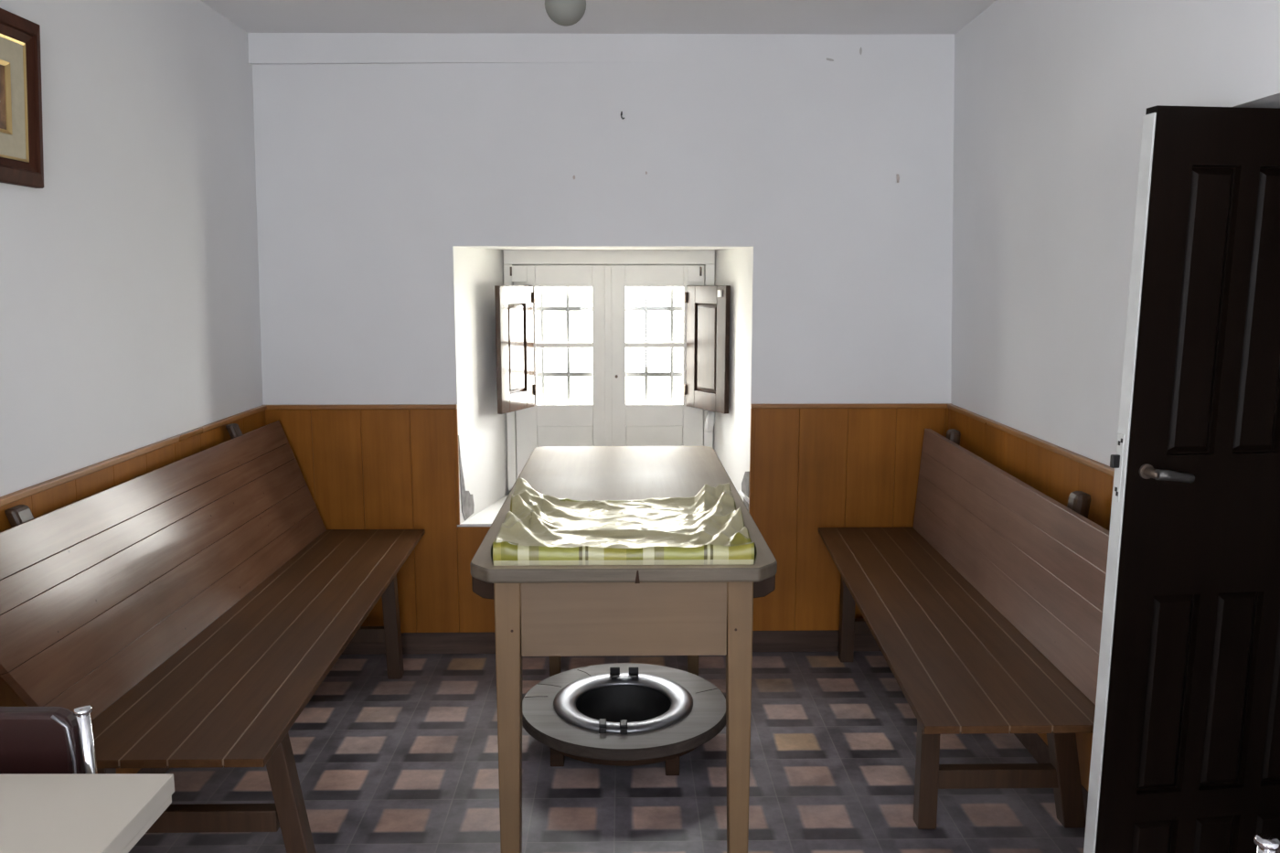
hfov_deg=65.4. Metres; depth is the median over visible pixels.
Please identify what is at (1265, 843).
dining chair
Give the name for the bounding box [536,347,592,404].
window grille
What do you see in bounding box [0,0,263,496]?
wall
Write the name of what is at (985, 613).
wooden bench
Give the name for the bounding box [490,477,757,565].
oilcloth
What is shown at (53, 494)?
wainscot
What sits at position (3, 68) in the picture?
print
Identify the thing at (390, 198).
wall
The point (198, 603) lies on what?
wooden bench
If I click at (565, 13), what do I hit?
pendant lamp
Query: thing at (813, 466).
wainscot
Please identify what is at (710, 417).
scrap
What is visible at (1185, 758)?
door
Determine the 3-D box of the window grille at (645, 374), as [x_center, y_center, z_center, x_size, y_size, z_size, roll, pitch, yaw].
[0.060,-0.218,4.249,0.241,0.234,0.015,0,8,-1]
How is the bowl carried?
on the pan
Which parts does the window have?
raised panel, pivot plate, panel, panel, pivot plate, raised panel, latch plate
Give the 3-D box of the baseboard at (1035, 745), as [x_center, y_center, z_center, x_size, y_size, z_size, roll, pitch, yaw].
[1.186,0.938,2.993,0.036,0.085,1.652,0,8,0]
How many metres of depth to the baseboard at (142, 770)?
2.79 m
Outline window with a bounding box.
[494,249,730,493]
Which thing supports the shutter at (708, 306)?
attached to the window
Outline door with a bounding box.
[1083,105,1279,852]
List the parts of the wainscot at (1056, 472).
cap rail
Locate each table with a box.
[0,773,174,852]
[469,446,777,852]
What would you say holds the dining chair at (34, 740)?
on the floor
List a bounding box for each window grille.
[535,287,592,341]
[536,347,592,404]
[625,287,682,341]
[625,347,682,403]
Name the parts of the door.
lock plate, handle, raised panel, raised panel, lever, raised panel, raised panel, raised panel, raised panel, raised panel, raised panel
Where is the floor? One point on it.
(410, 763)
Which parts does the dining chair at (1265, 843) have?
leg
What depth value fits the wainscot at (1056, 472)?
2.81 m
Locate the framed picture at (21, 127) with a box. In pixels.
[0,8,43,188]
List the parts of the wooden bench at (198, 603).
post, leg, backrest, post, seat, leg, leg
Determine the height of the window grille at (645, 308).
0.226 m
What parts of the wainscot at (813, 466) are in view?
cap rail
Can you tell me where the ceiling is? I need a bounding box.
[200,0,997,34]
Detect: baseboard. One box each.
[136,767,170,773]
[341,629,880,654]
[1013,733,1087,821]
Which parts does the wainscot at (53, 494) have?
cap rail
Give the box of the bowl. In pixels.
[576,684,671,722]
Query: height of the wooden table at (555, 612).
0.826 m
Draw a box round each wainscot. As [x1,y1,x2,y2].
[0,405,266,773]
[265,403,951,632]
[947,404,1114,790]
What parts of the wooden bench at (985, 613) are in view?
leg, leg, post, seat, backrest, leg, post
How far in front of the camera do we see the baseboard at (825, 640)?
3.79 m
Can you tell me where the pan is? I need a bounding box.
[553,666,693,734]
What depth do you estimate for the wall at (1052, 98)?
2.65 m
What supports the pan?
on the stand
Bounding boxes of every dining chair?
[0,704,97,774]
[1253,832,1279,852]
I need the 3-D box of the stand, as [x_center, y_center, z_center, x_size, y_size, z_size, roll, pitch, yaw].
[-0.048,0.905,3.056,0.636,0.131,0.636,0,8,-1]
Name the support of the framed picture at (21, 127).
attached to the wall at (130, 317)
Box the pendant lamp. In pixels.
[544,0,586,26]
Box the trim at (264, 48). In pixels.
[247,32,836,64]
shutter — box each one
[494,285,534,414]
[686,285,730,414]
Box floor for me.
[128,650,1086,852]
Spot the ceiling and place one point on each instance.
(496, 16)
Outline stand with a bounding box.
[522,662,725,775]
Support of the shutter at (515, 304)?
attached to the window
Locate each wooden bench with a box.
[0,420,424,852]
[818,428,1109,829]
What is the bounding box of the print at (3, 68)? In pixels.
[0,64,6,129]
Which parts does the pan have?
handle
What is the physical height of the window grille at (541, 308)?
0.226 m
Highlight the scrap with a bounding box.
[704,410,714,432]
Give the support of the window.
in the wall at (390, 198)
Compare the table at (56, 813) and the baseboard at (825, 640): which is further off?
the baseboard at (825, 640)
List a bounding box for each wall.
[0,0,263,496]
[252,33,954,526]
[950,0,1279,466]

